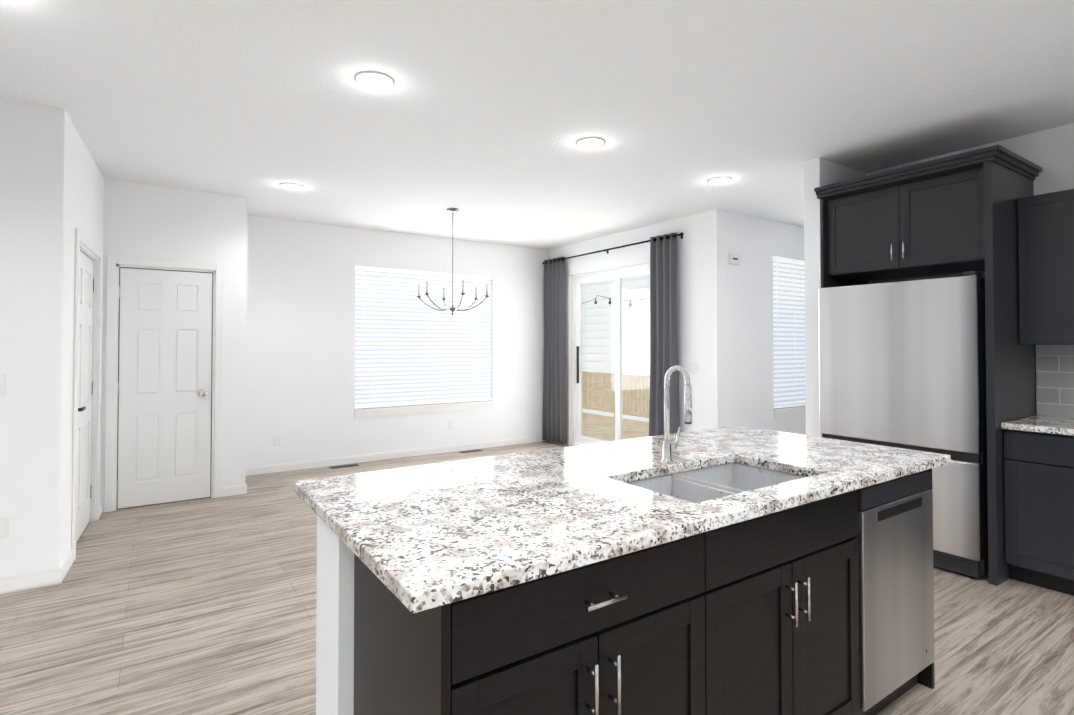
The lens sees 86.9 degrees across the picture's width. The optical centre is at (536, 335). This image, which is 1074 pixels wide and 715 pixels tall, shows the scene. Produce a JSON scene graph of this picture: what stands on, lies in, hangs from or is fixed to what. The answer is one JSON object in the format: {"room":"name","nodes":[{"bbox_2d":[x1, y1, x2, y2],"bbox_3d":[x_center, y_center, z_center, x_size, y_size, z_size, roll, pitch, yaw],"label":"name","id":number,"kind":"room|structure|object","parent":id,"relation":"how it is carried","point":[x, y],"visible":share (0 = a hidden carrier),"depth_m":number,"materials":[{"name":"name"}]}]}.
{"room":"kitchen","nodes":[
{"label":"kitchen","id":0,"kind":"room"},
{"bbox_2d":[0,98,75,578],"bbox_3d":[-4.378,-0.025,2.261,3.890,2.860,0.150,1,-1,-34],"label":"wall","id":1,"kind":"structure","parent":0,"point":[57,189],"depth_m":3.21,"materials":[{"name":"white paint"}]},
{"bbox_2d":[0,374,5,395],"bbox_3d":[-3.008,0.268,3.087,0.170,0.120,0.010,1,-1,-34],"label":"switch plate","id":2,"kind":"object","parent":1,"relation":"attached to","point":[2,384],"visible":1,"depth_m":3.13,"materials":[{"name":"white plastic"}]},
{"bbox_2d":[0,517,8,538],"bbox_3d":[-2.951,1.059,3.115,0.070,0.116,0.006,1,-1,-34],"label":"electrical outlet","id":3,"kind":"object","parent":1,"relation":"attached to","point":[4,527],"visible":1,"depth_m":3.12,"materials":[{"name":"white plastic"}]},
{"bbox_2d":[0,566,63,594],"bbox_3d":[-4.288,1.362,2.202,3.758,0.084,0.013,1,-1,-34],"label":"baseboard","id":4,"kind":"structure","parent":1,"relation":"attached to","point":[30,581],"depth_m":3.18,"materials":[{"name":"white"}]},
{"bbox_2d":[72,130,107,511],"bbox_3d":[-3.289,0.003,4.037,0.235,2.860,1.570,1,-1,-34],"label":"wall","id":5,"kind":"structure","parent":0,"point":[91,187],"depth_m":4.30,"materials":[{"name":"white paint"}]},
{"bbox_2d":[61,549,72,577],"bbox_3d":[-2.841,1.382,3.424,0.034,0.084,0.332,1,-1,-34],"label":"baseboard","id":6,"kind":"structure","parent":5,"relation":"attached to","point":[68,561],"depth_m":3.44,"materials":[{"name":"white"}]},
{"bbox_2d":[71,228,102,561],"bbox_3d":[-3.253,0.377,4.010,0.168,2.112,1.054,1,-1,-31],"label":"door frame","id":7,"kind":"structure","parent":5,"relation":"attached to","point":[87,396],"depth_m":4.18,"materials":[{"name":"white wood"}]},
{"bbox_2d":[104,179,247,510],"bbox_3d":[-3.161,0.018,5.000,1.060,2.860,0.120,1,-1,-34],"label":"wall","id":8,"kind":"structure","parent":0,"point":[146,221],"depth_m":5.10,"materials":[{"name":"white paint"}]},
{"bbox_2d":[104,256,223,511],"bbox_3d":[-3.213,0.396,4.921,0.844,2.102,0.181,1,-1,-34],"label":"door frame","id":9,"kind":"structure","parent":8,"relation":"attached to","point":[164,380],"depth_m":4.89,"materials":[{"name":"white wood"}]},
{"bbox_2d":[238,483,246,493],"bbox_3d":[-2.895,1.415,5.542,0.013,0.084,0.780,1,-1,-34],"label":"baseboard","id":10,"kind":"structure","parent":8,"relation":"attached to","point":[243,488],"depth_m":5.21,"materials":[{"name":"white"}]},
{"bbox_2d":[246,215,547,466],"bbox_3d":[-1.561,0.051,7.069,4.350,2.860,0.150,1,-1,-34],"label":"wall","id":11,"kind":"structure","parent":0,"point":[300,378],"depth_m":6.51,"materials":[{"name":"white paint"}]},
{"bbox_2d":[273,435,280,445],"bbox_3d":[-2.804,1.126,6.114,0.070,0.116,0.006,1,-1,-34],"label":"outlet","id":12,"kind":"object","parent":11,"relation":"attached to","point":[277,440],"visible":1,"depth_m":6.11,"materials":[{"name":"white plastic"}]},
{"bbox_2d":[246,435,546,475],"bbox_3d":[-1.486,1.438,6.999,3.980,0.084,0.013,1,-1,-34],"label":"baseboard","id":13,"kind":"structure","parent":11,"relation":"attached to","point":[274,468],"depth_m":6.76,"materials":[{"name":"white"}]},
{"bbox_2d":[355,266,491,408],"bbox_3d":[-1.380,0.021,7.149,1.834,1.674,0.067,1,-1,-34],"label":"window blinds","id":14,"kind":"object","parent":11,"relation":"attached to","point":[411,348],"visible":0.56,"depth_m":7.09,"materials":[{"name":"white plastic"}]},
{"bbox_2d":[355,400,492,417],"bbox_3d":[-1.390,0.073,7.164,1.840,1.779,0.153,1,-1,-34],"label":"window sill","id":15,"kind":"structure","parent":11,"relation":"in","point":[402,410],"depth_m":7.03,"materials":[{"name":"white wood"}]},
{"bbox_2d":[449,421,453,429],"bbox_3d":[-1.098,1.144,7.269,0.070,0.116,0.006,1,-1,-34],"label":"outlet","id":16,"kind":"object","parent":11,"relation":"attached to","point":[451,425],"visible":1,"depth_m":7.27,"materials":[{"name":"white plastic"}]},
{"bbox_2d":[0,441,1073,714],"bbox_3d":[0.598,1.438,2.409,12.320,0.060,10.250,1,-1,-34],"label":"floor","id":17,"kind":"structure","parent":0,"point":[198,607],"depth_m":2.77,"materials":[{"name":"brown wood"}]},
{"bbox_2d":[330,464,358,468],"bbox_3d":[-2.173,1.466,6.390,0.300,0.007,0.110,1,-1,-34],"label":"floor vent","id":18,"kind":"object","parent":17,"relation":"in","point":[341,466],"visible":0.98,"depth_m":6.36,"materials":[{"name":"grey metal"}]},
{"bbox_2d":[460,449,482,452],"bbox_3d":[-0.849,1.481,7.288,0.300,0.006,0.110,1,-1,-34],"label":"floor vent","id":19,"kind":"object","parent":17,"relation":"in","point":[469,451],"visible":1,"depth_m":7.26,"materials":[{"name":"grey metal"}]},
{"bbox_2d":[316,461,950,714],"bbox_3d":[0.496,0.959,2.006,2.274,0.884,0.860,1,-1,-34],"label":"kitchen island","id":20,"kind":"object","parent":17,"relation":"on","point":[736,570],"depth_m":1.54,"materials":[{"name":"black"}]},
{"bbox_2d":[294,425,950,616],"bbox_3d":[0.443,0.499,2.090,2.310,0.035,1.030,1,-1,-34],"label":"island countertop","id":21,"kind":"structure","parent":20,"relation":"on","point":[437,531],"depth_m":1.61,"materials":[{"name":"white stone"}]},
{"bbox_2d":[818,271,987,578],"bbox_3d":[2.580,0.530,3.857,0.740,1.800,0.944,1,-1,-34],"label":"fridge","id":22,"kind":"object","parent":17,"relation":"on","point":[902,364],"visible":0.73,"depth_m":3.49,"materials":[{"name":"grey metal"}]},
{"bbox_2d":[998,424,1073,595],"bbox_3d":[3.208,0.976,3.079,0.605,0.884,0.900,1,-1,-34],"label":"base cabinet","id":23,"kind":"object","parent":17,"relation":"on","point":[1036,469],"depth_m":3.17,"materials":[{"name":"black wood"}]},
{"bbox_2d":[1002,416,1073,435],"bbox_3d":[3.841,0.500,2.126,0.635,0.035,3.200,1,-1,-34],"label":"countertop","id":24,"kind":"structure","parent":23,"relation":"on","point":[1056,425],"depth_m":3.23,"materials":[{"name":"white stone"}]},
{"bbox_2d":[0,0,1073,249],"bbox_3d":[0.598,-1.392,2.454,12.320,0.120,10.250,1,-1,-34],"label":"ceiling","id":25,"kind":"structure","parent":0,"point":[482,116],"depth_m":3.13,"materials":[{"name":"white paint"}]},
{"bbox_2d":[279,183,303,189],"bbox_3d":[-2.114,-1.289,4.885,0.200,0.008,0.200,1,-1,-34],"label":"recessed light","id":26,"kind":"object","parent":25,"relation":"in","point":[293,186],"visible":1,"depth_m":4.88,"materials":[{"name":"white"}]},
{"bbox_2d":[354,71,394,89],"bbox_3d":[-0.840,-1.320,2.934,0.200,0.008,0.200,1,-1,-34],"label":"recessed light","id":27,"kind":"object","parent":25,"relation":"in","point":[374,80],"visible":1,"depth_m":2.93,"materials":[{"name":"white plastic"}]},
{"bbox_2d":[416,208,488,315],"bbox_3d":[-0.850,-0.743,5.721,0.718,1.075,0.749,1,-1,-34],"label":"chandelier","id":28,"kind":"object","parent":25,"relation":"hanging from","point":[452,309],"visible":1,"depth_m":5.71,"materials":[{"name":"silver metal"}]},
{"bbox_2d":[576,137,604,147],"bbox_3d":[0.362,-1.306,3.833,0.200,0.008,0.200,1,-1,-34],"label":"recessed light","id":29,"kind":"object","parent":25,"relation":"in","point":[590,142],"visible":1,"depth_m":3.82,"materials":[{"name":"white plastic"}]},
{"bbox_2d":[707,177,731,183],"bbox_3d":[1.518,-1.292,4.713,0.200,0.008,0.200,1,-1,-34],"label":"recessed light","id":30,"kind":"object","parent":25,"relation":"in","point":[718,180],"visible":1,"depth_m":4.71,"materials":[{"name":"white plastic"}]},
{"bbox_2d":[548,209,726,444],"bbox_3d":[1.047,0.049,6.964,0.150,2.860,2.950,1,-1,-34],"label":"wall","id":31,"kind":"structure","parent":0,"point":[701,296],"depth_m":5.93,"materials":[{"name":"white paint"}]},
{"bbox_2d":[568,261,649,445],"bbox_3d":[0.990,0.316,7.036,0.139,2.329,1.798,1,-1,-34],"label":"sliding door","id":32,"kind":"structure","parent":31,"relation":"attached to","point":[576,282],"depth_m":7.46,"materials":[{"name":"glass"}]},
{"bbox_2d":[542,232,683,443],"bbox_3d":[0.830,0.180,7.037,0.123,2.550,2.598,1,-1,-34],"label":"curtains","id":33,"kind":"object","parent":31,"relation":"hanging from","point":[663,313],"visible":0.98,"depth_m":6.32,"materials":[{"name":"grey fabric"}]},
{"bbox_2d":[688,362,696,373],"bbox_3d":[1.634,0.333,5.950,0.010,0.120,0.120,1,-1,-34],"label":"light switch","id":34,"kind":"object","parent":31,"relation":"attached to","point":[692,367],"visible":0.98,"depth_m":5.95,"materials":[{"name":"white plastic"}]},
{"bbox_2d":[726,211,805,434],"bbox_3d":[3.207,0.046,6.737,3.170,2.860,0.150,1,-1,-34],"label":"wall","id":35,"kind":"structure","parent":0,"point":[757,244],"depth_m":6.01,"materials":[{"name":"white paint"}]},
{"bbox_2d":[729,253,740,264],"bbox_3d":[2.043,-0.793,5.846,0.160,0.110,0.038,1,-1,-34],"label":"door chime","id":36,"kind":"object","parent":35,"relation":"attached to","point":[734,259],"visible":1,"depth_m":5.82,"materials":[{"name":"white plastic"}]},
{"bbox_2d":[773,256,805,408],"bbox_3d":[2.949,-0.039,6.521,0.894,1.694,0.067,1,-1,-34],"label":"window blinds","id":37,"kind":"object","parent":35,"relation":"attached to","point":[789,329],"visible":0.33,"depth_m":6.47,"materials":[{"name":"grey plastic"}]},
{"bbox_2d":[774,406,805,418],"bbox_3d":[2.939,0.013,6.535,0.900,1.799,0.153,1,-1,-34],"label":"window sill","id":38,"kind":"structure","parent":35,"relation":"in","point":[788,412],"depth_m":6.37,"materials":[{"name":"white wood"}]},
{"bbox_2d":[804,157,823,436],"bbox_3d":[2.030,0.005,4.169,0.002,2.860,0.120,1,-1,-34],"label":"wall","id":39,"kind":"structure","parent":0,"point":[814,168],"depth_m":4.17,"materials":[{"name":"white paint"}]},
{"bbox_2d":[856,170,863,177],"bbox_3d":[4.033,0.027,5.527,3.160,2.860,0.120,1,-1,-34],"label":"wall","id":40,"kind":"structure","parent":0,"point":[858,173],"depth_m":4.46,"materials":[{"name":"white paint"}]},
{"bbox_2d":[864,123,1073,406],"bbox_3d":[4.287,-0.026,2.184,0.150,2.860,5.700,1,-1,-34],"label":"wall","id":41,"kind":"structure","parent":0,"point":[1050,152],"depth_m":3.62,"materials":[{"name":"white paint"}]},
{"bbox_2d":[822,160,1029,283],"bbox_3d":[2.648,-0.731,3.914,0.625,0.575,0.973,1,-1,-34],"label":"upper cabinet","id":42,"kind":"object","parent":41,"relation":"attached to","point":[998,222],"depth_m":3.64,"materials":[{"name":"black wood"}]},
{"bbox_2d":[1014,189,1073,347],"bbox_3d":[3.324,-0.400,3.180,0.325,0.900,0.900,1,-1,-34],"label":"upper cabinet","id":43,"kind":"object","parent":41,"relation":"attached to","point":[1043,223],"depth_m":3.37,"materials":[{"name":"black wood"}]},
{"label":"outside","id":44,"kind":"structure","parent":0,"visible":0},
{"bbox_2d":[582,412,648,440],"bbox_3d":[0.574,1.624,10.098,2.590,0.130,8.390,1,-1,-34],"label":"floor","id":45,"kind":"structure","parent":44,"point":[604,423],"depth_m":9.61,"materials":[{"name":"beige concrete"}]},
{"bbox_2d":[582,371,649,417],"bbox_3d":[1.578,1.115,10.790,0.120,0.910,8.395,1,-1,-34],"label":"fence","id":46,"kind":"object","parent":45,"relation":"on","point":[605,406],"depth_m":10.91,"materials":[{"name":"brown wood"}]},
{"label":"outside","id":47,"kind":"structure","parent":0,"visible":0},
{"bbox_2d":[583,295,612,303],"label":"lights","id":48,"kind":"object","parent":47,"point":[610,302],"depth_m":10.57,"materials":[{"name":"black plastic"}]},
{"bbox_2d":[582,274,649,421],"bbox_3d":[4.367,-1.974,9.941,0.250,9.000,16.000,1,-1,-34],"label":"neighbor","id":49,"kind":"structure","parent":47,"point":[594,335],"depth_m":13.52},
{"bbox_2d":[622,298,648,306],"label":"lights","id":50,"kind":"object","parent":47,"point":[646,298],"depth_m":9.88,"materials":[{"name":"black plastic"}]}
]}

